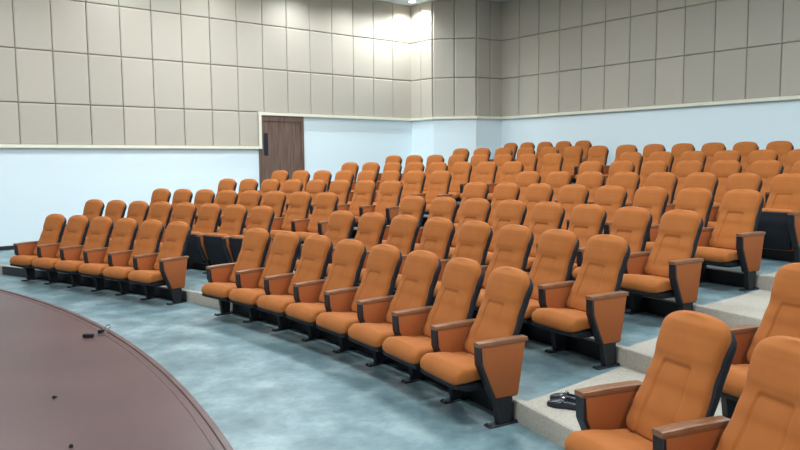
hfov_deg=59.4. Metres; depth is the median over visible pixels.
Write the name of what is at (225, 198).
seat
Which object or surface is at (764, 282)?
step
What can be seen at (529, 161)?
seat
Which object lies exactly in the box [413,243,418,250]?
seat cushion
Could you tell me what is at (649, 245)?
seat cushion
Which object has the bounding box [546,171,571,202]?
seat
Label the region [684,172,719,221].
seat
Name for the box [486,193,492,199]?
seat cushion
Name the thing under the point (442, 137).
wall pier
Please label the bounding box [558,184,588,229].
seat
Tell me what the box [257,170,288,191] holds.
seat
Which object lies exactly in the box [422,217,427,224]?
board
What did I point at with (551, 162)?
seat
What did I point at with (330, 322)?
seat cushion
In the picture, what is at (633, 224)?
seat
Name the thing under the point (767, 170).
seat
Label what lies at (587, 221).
seat
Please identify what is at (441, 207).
seat
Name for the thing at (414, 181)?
seat
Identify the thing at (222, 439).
trim
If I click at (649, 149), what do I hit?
seat
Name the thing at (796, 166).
seat
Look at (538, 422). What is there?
step
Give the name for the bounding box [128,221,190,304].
seat
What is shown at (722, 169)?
seat
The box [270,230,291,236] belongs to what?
seat cushion
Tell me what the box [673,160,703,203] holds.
seat
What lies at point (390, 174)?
seat
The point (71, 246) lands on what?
seat
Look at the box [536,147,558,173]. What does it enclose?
seat
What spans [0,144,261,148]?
trim
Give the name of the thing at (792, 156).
seat
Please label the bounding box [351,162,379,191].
seat
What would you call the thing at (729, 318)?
step
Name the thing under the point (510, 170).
seat
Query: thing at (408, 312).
seat
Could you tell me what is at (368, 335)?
seat cushion
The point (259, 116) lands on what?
trim
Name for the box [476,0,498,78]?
wall
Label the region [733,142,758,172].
seat
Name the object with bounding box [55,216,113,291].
seat
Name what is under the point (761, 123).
wall
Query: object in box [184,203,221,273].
seat
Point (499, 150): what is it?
seat
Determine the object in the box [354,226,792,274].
floor
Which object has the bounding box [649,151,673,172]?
seat
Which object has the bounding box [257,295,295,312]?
seat cushion
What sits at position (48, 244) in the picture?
seat
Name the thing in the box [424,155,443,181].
seat
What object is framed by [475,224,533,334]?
seat
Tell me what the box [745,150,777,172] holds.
seat
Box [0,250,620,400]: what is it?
floor
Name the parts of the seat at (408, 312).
armrest, backrest, leg, panel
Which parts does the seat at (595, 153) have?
backrest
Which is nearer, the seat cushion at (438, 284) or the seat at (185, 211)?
the seat cushion at (438, 284)
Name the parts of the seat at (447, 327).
armrest, backrest, leg, panel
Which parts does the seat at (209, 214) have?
armrest, panel, backrest, leg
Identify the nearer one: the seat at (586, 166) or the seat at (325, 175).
the seat at (586, 166)
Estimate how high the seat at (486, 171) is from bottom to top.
0.985 m
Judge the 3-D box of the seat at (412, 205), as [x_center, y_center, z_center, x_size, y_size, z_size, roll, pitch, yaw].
[-0.005,0.109,9.417,0.634,0.985,0.682,4,7,43]
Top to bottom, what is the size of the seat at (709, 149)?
0.985 m
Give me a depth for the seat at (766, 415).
2.92 m
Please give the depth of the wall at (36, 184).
14.55 m
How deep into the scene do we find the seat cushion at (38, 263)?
9.78 m
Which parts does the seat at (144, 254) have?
armrest, backrest, panel, leg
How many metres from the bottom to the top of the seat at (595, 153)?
0.985 m
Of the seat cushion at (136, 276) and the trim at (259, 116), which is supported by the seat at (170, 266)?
the seat cushion at (136, 276)
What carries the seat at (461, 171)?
on the floor
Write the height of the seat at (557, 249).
0.985 m
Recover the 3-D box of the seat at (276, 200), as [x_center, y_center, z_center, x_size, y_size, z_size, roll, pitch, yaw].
[-2.155,-0.042,11.256,0.555,0.985,0.682,3,6,34]
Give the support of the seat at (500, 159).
on the floor
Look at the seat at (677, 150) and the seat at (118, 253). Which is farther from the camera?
the seat at (677, 150)
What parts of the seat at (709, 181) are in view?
backrest, panel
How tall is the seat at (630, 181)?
0.985 m
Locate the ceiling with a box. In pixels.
[377,0,510,5]
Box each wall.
[0,0,411,245]
[411,1,432,117]
[433,0,475,115]
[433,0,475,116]
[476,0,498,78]
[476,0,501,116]
[501,0,799,164]
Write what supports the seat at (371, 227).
on the floor at (542, 372)
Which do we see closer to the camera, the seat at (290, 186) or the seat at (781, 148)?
the seat at (781, 148)
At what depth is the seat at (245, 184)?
13.43 m
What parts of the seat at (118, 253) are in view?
armrest, backrest, panel, leg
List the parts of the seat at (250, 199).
backrest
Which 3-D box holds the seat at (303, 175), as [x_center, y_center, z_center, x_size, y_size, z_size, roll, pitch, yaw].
[-2.139,-0.610,14.205,0.555,0.985,0.682,3,6,31]
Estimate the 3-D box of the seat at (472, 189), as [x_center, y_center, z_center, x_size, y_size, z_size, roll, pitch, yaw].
[0.930,-0.120,10.170,0.634,0.985,0.682,5,7,44]
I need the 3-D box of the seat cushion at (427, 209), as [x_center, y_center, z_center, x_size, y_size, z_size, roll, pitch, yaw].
[0.502,-0.310,12.260,0.476,0.132,0.475,4,7,37]
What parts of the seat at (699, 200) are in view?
backrest, leg, panel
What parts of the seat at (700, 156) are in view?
backrest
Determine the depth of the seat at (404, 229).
7.85 m
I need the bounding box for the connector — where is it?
[82,324,110,337]
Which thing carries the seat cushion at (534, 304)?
on the seat at (557, 249)
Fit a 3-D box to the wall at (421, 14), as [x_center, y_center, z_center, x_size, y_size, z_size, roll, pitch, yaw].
[0.560,-4.347,18.590,0.046,2.963,0.855,-5,7,-40]
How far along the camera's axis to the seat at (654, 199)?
8.06 m
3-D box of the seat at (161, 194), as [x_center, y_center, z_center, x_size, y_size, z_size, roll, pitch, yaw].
[-4.537,-0.161,12.754,0.634,0.985,0.682,2,6,29]
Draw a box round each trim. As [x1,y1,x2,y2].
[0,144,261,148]
[0,289,233,449]
[0,292,215,449]
[257,95,799,120]
[258,115,261,145]
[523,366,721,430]
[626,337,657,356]
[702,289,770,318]
[765,272,776,276]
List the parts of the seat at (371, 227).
panel, backrest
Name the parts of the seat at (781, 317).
leg, panel, backrest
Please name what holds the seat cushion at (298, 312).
on the seat at (339, 289)
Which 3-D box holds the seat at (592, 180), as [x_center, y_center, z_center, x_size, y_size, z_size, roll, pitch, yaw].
[2.632,-0.273,10.113,0.682,0.985,0.555,-5,7,-42]
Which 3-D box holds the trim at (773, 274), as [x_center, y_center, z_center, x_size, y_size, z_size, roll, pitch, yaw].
[4.344,0.504,6.858,1.431,0.005,1.161,-5,7,-39]
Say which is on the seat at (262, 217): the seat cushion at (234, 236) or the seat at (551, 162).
the seat cushion at (234, 236)
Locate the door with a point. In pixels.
(282, 136)
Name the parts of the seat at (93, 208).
backrest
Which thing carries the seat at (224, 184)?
on the floor at (708, 292)
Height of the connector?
0.058 m
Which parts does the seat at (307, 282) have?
armrest, backrest, panel, leg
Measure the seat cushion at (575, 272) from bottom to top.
0.132 m
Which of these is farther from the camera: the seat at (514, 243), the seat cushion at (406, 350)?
the seat at (514, 243)
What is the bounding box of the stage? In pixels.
[0,291,224,449]
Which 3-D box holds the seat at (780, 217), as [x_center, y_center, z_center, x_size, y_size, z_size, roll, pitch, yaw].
[4.338,-0.087,7.943,0.562,0.985,0.576,-4,6,-32]
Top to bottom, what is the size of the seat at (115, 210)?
0.985 m
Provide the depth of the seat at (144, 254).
9.09 m
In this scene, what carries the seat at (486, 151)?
on the floor
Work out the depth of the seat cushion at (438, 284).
6.75 m
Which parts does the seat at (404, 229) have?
backrest, panel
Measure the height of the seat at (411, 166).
0.985 m
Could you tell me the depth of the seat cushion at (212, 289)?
7.61 m
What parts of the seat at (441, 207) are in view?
backrest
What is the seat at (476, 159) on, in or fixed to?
on the floor
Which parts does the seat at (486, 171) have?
backrest, panel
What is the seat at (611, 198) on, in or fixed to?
on the floor at (708, 292)
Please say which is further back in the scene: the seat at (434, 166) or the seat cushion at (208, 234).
the seat at (434, 166)
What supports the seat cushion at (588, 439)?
on the seat at (674, 407)
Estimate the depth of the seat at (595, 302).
5.52 m
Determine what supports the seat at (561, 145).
on the floor
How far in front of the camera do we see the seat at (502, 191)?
9.87 m
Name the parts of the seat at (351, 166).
backrest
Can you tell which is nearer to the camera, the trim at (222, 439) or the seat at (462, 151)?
the trim at (222, 439)
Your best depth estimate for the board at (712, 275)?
7.29 m
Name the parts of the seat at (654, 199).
backrest, panel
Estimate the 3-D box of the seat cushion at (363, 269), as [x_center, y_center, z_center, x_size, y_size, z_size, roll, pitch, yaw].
[-0.218,0.544,7.794,0.475,0.132,0.476,-5,7,-42]
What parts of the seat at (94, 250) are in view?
armrest, backrest, panel, leg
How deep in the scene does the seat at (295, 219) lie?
11.00 m
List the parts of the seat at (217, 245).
armrest, panel, backrest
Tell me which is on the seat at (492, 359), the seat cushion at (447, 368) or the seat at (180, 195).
the seat cushion at (447, 368)
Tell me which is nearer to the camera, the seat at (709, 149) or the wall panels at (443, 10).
the seat at (709, 149)
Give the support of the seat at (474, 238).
on the floor at (542, 372)
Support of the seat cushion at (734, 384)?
on the seat at (781, 317)
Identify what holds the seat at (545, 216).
on the floor at (637, 328)
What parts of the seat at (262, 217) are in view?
backrest, panel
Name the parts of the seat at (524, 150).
backrest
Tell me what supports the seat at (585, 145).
on the floor
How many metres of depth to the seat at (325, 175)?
14.01 m
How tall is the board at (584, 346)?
0.134 m
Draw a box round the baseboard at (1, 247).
[0,245,13,250]
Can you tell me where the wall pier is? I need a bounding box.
[411,119,501,171]
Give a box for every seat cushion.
[10,255,37,265]
[32,258,60,268]
[55,260,84,271]
[78,263,108,274]
[103,266,133,278]
[128,270,163,282]
[191,231,205,263]
[201,282,236,297]
[206,233,229,236]
[229,288,265,304]
[232,235,243,237]
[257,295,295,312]
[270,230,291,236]
[286,302,326,322]
[295,232,318,240]
[316,312,359,333]
[348,323,394,347]
[359,268,365,280]
[382,336,433,364]
[394,274,401,287]
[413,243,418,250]
[420,352,480,384]
[425,204,430,211]
[433,281,440,296]
[447,247,454,258]
[448,192,459,198]
[476,289,484,307]
[485,251,492,263]
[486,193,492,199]
[524,299,539,318]
[525,257,534,269]
[532,308,590,332]
[564,429,652,449]
[572,267,579,278]
[620,274,671,292]
[644,242,654,250]
[694,246,738,261]
[707,222,716,226]
[722,364,748,397]
[762,208,793,250]
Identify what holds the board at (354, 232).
on the floor at (708, 292)
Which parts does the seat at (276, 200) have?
backrest, panel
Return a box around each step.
[0,264,574,447]
[293,271,720,400]
[353,229,774,290]
[619,290,761,326]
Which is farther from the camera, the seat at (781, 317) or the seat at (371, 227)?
the seat at (371, 227)
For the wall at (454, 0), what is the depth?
18.19 m
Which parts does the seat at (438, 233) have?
backrest, panel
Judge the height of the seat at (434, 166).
0.985 m
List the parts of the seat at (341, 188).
backrest, panel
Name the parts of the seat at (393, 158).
backrest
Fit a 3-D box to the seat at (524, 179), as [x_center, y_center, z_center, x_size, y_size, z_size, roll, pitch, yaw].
[1.847,-0.342,10.940,0.634,0.985,0.682,5,7,44]
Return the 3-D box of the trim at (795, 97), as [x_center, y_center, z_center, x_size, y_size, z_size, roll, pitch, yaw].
[6.633,-1.985,8.956,6.290,0.068,23.738,-5,7,-39]
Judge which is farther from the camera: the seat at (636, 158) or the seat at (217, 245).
the seat at (636, 158)
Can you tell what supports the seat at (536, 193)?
on the floor at (708, 292)
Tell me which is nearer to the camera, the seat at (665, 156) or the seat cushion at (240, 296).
the seat cushion at (240, 296)
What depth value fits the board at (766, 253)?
8.03 m
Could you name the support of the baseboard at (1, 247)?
attached to the wall at (36, 184)
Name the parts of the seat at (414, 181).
backrest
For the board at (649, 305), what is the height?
0.145 m
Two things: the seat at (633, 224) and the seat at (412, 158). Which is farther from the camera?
the seat at (412, 158)
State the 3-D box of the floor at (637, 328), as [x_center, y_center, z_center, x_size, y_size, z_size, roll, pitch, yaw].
[-0.030,0.915,6.971,3.777,0.171,18.737,-4,6,-34]
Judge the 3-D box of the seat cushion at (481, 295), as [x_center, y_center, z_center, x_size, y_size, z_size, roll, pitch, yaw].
[0.794,0.654,6.516,0.475,0.132,0.476,-4,6,-35]
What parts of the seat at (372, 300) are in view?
armrest, backrest, leg, panel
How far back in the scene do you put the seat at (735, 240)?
7.08 m
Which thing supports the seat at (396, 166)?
on the floor
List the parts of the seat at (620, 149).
panel, backrest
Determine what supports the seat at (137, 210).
on the floor at (542, 372)
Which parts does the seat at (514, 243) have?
backrest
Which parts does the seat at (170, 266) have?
backrest, armrest, panel, leg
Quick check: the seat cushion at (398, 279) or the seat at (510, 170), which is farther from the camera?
the seat at (510, 170)
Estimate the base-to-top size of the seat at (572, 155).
0.985 m
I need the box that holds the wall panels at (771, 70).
[502,0,799,116]
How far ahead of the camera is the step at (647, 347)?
5.44 m
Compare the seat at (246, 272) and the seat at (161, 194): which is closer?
the seat at (246, 272)
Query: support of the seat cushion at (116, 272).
on the seat at (144, 254)
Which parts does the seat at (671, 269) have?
backrest, armrest, leg, panel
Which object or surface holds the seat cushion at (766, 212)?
on the seat at (780, 217)
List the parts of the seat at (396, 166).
backrest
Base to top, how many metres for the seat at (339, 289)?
0.985 m
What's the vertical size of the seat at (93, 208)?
0.985 m
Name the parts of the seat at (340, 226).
backrest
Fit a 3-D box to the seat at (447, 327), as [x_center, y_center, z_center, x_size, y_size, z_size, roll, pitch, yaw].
[0.284,0.767,5.280,0.682,0.985,0.555,-4,6,-31]
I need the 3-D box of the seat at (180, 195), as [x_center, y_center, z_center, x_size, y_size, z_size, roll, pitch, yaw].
[-4.022,-0.137,12.456,0.555,0.985,0.682,3,6,30]
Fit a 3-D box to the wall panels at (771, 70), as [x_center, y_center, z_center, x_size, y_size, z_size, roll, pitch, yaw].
[9.603,-3.638,10.083,0.046,2.963,21.938,-5,7,-39]
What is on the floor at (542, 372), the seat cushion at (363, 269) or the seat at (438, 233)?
the seat at (438, 233)
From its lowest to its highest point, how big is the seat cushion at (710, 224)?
0.132 m
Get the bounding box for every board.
[2,266,186,301]
[190,262,205,269]
[324,278,615,362]
[351,230,356,237]
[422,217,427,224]
[625,294,692,316]
[706,269,755,286]
[761,249,794,261]
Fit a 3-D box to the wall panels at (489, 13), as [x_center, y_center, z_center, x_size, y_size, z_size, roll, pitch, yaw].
[2.349,-4.338,18.330,0.853,2.963,0.046,-4,6,-32]
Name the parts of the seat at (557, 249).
armrest, backrest, leg, panel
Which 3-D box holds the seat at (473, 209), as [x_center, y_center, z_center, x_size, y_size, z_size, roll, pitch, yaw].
[0.787,0.178,8.600,0.682,0.985,0.555,-5,7,-42]
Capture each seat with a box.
[10,214,66,284]
[32,215,89,287]
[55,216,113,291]
[60,199,104,242]
[78,218,138,295]
[83,200,126,244]
[103,219,163,299]
[107,201,148,246]
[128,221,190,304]
[132,202,172,249]
[146,188,170,219]
[157,202,196,269]
[169,189,192,222]
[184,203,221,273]
[192,189,214,229]
[193,190,237,229]
[201,228,270,322]
[203,204,247,264]
[213,179,236,203]
[216,190,261,231]
[229,206,274,266]
[229,231,301,331]
[236,179,257,204]
[242,191,285,241]
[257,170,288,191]
[257,235,332,341]
[260,179,279,205]
[270,191,311,240]
[282,179,302,216]
[286,239,366,352]
[292,170,309,191]
[294,210,355,270]
[295,192,338,243]
[306,179,326,218]
[308,180,350,218]
[313,170,331,191]
[316,244,402,366]
[325,212,386,276]
[329,162,358,189]
[335,170,353,200]
[347,170,376,203]
[348,180,376,226]
[348,250,441,383]
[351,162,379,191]
[358,180,402,224]
[358,215,419,282]
[372,170,400,204]
[376,162,401,191]
[377,155,402,181]
[382,195,425,243]
[382,257,484,403]
[394,218,454,304]
[399,170,425,225]
[400,155,422,181]
[402,162,424,187]
[413,197,457,250]
[420,266,532,428]
[423,162,447,192]
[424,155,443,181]
[424,170,452,214]
[432,221,492,318]
[447,154,466,173]
[447,198,490,258]
[448,162,471,201]
[453,148,469,161]
[454,182,488,229]
[460,161,498,203]
[469,154,488,182]
[473,148,490,158]
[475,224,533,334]
[484,200,526,264]
[486,161,523,202]
[487,183,519,227]
[489,143,517,161]
[493,148,512,161]
[494,154,512,182]
[516,147,536,166]
[516,171,540,202]
[518,153,537,171]
[520,142,534,148]
[523,183,553,227]
[523,229,578,352]
[525,202,564,271]
[532,234,630,369]
[535,142,552,164]
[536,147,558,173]
[539,153,563,183]
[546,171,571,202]
[555,141,571,155]
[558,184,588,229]
[562,146,582,181]
[564,310,736,449]
[568,204,606,280]
[572,206,652,314]
[575,140,591,162]
[575,146,609,180]
[576,161,603,183]
[577,171,604,203]
[594,185,626,234]
[602,145,637,174]
[604,152,642,185]
[606,161,634,184]
[610,172,639,206]
[619,210,703,310]
[632,186,668,241]
[638,160,668,188]
[640,144,665,171]
[644,188,714,282]
[646,172,677,211]
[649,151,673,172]
[671,143,694,173]
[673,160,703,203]
[680,151,706,171]
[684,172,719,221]
[694,189,765,291]
[701,142,725,172]
[707,173,762,226]
[710,150,740,171]
[710,160,741,205]
[716,336,799,449]
[721,263,799,418]
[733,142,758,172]
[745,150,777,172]
[749,160,782,207]
[757,173,799,262]
[766,141,793,169]
[782,149,799,173]
[791,161,799,173]
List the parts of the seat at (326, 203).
armrest, backrest, panel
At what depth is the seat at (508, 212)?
8.27 m
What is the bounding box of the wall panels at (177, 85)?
[0,0,410,145]
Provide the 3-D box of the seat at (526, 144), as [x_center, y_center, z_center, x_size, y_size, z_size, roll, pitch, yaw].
[2.960,-1.528,17.136,0.682,0.985,0.555,-5,7,-39]
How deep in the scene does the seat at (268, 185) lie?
13.12 m
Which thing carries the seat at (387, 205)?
on the floor at (708, 292)
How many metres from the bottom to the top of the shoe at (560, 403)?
0.068 m
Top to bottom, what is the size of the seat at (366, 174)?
0.985 m
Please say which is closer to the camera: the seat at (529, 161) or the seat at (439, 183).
the seat at (439, 183)
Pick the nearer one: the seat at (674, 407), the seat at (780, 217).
the seat at (674, 407)
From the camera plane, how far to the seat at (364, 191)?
11.81 m
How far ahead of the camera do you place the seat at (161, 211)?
11.02 m
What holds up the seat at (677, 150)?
on the floor
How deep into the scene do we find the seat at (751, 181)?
8.45 m
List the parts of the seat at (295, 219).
armrest, backrest, panel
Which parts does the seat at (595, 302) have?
backrest, armrest, leg, panel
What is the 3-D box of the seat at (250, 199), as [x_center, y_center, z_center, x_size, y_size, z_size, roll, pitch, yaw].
[-2.614,-0.067,11.569,0.555,0.985,0.682,3,6,33]
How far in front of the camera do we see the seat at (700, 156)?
11.49 m
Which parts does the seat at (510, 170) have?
backrest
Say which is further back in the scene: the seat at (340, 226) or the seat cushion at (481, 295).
the seat at (340, 226)
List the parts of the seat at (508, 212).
backrest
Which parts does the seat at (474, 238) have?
backrest, leg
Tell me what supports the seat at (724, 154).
on the floor
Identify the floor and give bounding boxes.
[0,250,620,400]
[0,274,564,449]
[296,257,664,346]
[351,238,759,304]
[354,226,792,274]
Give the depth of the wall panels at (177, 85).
15.04 m
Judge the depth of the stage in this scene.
4.72 m
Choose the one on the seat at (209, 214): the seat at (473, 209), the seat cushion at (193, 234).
the seat cushion at (193, 234)
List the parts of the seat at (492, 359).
armrest, backrest, leg, panel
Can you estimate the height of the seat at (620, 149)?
0.985 m
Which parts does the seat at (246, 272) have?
armrest, panel, leg, armrest, backrest, panel, leg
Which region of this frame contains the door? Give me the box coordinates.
[258,115,304,188]
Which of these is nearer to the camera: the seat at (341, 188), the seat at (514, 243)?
the seat at (514, 243)
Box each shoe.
[547,396,575,410]
[550,391,575,400]
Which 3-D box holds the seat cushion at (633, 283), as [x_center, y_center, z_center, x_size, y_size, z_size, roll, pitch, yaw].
[2.299,0.512,6.383,0.475,0.132,0.476,-4,6,-31]
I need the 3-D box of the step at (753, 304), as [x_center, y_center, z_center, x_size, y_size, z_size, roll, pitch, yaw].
[3.399,0.727,6.087,1.448,0.005,1.138,-5,7,-39]
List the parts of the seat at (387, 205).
backrest, armrest, panel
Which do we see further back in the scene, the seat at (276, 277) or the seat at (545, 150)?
the seat at (545, 150)
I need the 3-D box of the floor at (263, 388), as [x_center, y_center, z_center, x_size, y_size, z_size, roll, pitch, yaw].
[0.159,1.434,3.964,23.040,0.100,23.738,-5,7,-39]
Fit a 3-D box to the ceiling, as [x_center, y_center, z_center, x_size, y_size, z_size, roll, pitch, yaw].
[0.111,-4.516,3.416,23.440,0.150,24.138,-5,7,-39]
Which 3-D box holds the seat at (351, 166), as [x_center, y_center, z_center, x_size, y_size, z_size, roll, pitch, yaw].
[-1.231,-0.852,15.094,0.634,0.985,0.682,3,6,32]
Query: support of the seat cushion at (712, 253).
on the seat at (735, 240)
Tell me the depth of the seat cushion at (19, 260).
10.06 m
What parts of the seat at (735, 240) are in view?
backrest, armrest, leg, panel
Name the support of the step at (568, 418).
on the floor at (542, 372)
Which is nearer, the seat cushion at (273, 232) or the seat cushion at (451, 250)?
the seat cushion at (451, 250)
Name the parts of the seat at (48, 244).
armrest, panel, leg, armrest, backrest, panel, leg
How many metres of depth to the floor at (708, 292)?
6.86 m
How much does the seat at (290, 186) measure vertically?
0.985 m
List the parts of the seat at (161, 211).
backrest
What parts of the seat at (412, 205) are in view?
panel, backrest, panel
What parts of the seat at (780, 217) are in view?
backrest, armrest, leg, panel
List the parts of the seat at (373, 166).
backrest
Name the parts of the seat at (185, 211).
backrest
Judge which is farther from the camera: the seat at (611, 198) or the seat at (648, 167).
the seat at (648, 167)
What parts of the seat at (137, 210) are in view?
backrest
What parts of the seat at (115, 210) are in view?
backrest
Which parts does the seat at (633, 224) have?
backrest, leg, panel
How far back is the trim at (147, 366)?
4.97 m
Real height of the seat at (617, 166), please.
0.985 m
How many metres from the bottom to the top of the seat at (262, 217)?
0.985 m
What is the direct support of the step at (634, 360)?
attached to the floor at (637, 328)
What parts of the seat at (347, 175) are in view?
backrest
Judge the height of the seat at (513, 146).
0.985 m
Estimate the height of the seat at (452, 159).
0.985 m
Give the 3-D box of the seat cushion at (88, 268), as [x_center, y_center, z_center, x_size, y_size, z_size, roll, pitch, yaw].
[-3.963,0.566,9.383,0.476,0.132,0.475,3,6,34]
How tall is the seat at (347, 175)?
0.985 m
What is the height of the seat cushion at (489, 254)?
0.132 m
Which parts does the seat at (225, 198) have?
backrest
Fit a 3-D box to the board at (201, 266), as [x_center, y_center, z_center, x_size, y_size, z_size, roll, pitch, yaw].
[-3.642,0.570,10.903,4.514,0.134,0.108,3,6,33]
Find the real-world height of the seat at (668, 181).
0.985 m
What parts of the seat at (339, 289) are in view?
armrest, backrest, leg, panel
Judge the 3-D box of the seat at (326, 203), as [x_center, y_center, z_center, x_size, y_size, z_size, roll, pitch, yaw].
[-1.257,0.010,10.605,0.555,0.985,0.682,3,7,37]
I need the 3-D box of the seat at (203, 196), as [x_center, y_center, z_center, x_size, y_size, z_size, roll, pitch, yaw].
[-3.547,-0.115,12.169,0.555,0.985,0.682,3,6,31]
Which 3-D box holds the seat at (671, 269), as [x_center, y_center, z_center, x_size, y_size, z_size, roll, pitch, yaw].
[2.407,0.368,6.390,0.682,0.985,0.555,-4,6,-31]
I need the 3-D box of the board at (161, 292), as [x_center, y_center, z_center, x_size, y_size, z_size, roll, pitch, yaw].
[-4.449,0.804,9.954,4.262,0.130,0.102,3,6,33]
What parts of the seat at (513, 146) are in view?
backrest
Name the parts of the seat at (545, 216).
backrest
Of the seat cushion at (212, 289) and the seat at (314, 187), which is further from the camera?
the seat at (314, 187)
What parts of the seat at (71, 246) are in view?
armrest, backrest, panel, leg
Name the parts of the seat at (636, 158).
backrest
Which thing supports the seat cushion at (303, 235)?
on the seat at (326, 203)
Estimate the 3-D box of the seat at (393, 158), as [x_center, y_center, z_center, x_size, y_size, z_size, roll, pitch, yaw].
[-0.289,-1.091,15.959,0.634,0.985,0.682,3,6,33]
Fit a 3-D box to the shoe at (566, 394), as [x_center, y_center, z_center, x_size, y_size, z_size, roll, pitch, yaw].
[1.122,1.136,4.638,0.265,0.068,0.096,3,6,32]
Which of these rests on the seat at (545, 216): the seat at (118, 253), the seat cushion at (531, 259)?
the seat cushion at (531, 259)
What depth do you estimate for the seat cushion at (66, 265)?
9.49 m
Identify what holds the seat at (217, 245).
on the floor at (542, 372)
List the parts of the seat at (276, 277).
armrest, backrest, panel, leg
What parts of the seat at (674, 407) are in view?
armrest, panel, armrest, backrest, panel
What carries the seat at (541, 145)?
on the floor
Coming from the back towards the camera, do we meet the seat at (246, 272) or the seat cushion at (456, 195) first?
the seat cushion at (456, 195)
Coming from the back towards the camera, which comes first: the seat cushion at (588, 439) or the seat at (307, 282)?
the seat at (307, 282)
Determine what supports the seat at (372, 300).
on the floor at (263, 388)
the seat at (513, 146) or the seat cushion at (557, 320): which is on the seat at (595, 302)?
the seat cushion at (557, 320)
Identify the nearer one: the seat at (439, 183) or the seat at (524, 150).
the seat at (439, 183)
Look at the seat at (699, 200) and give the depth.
7.59 m
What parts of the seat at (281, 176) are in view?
backrest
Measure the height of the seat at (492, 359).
0.985 m

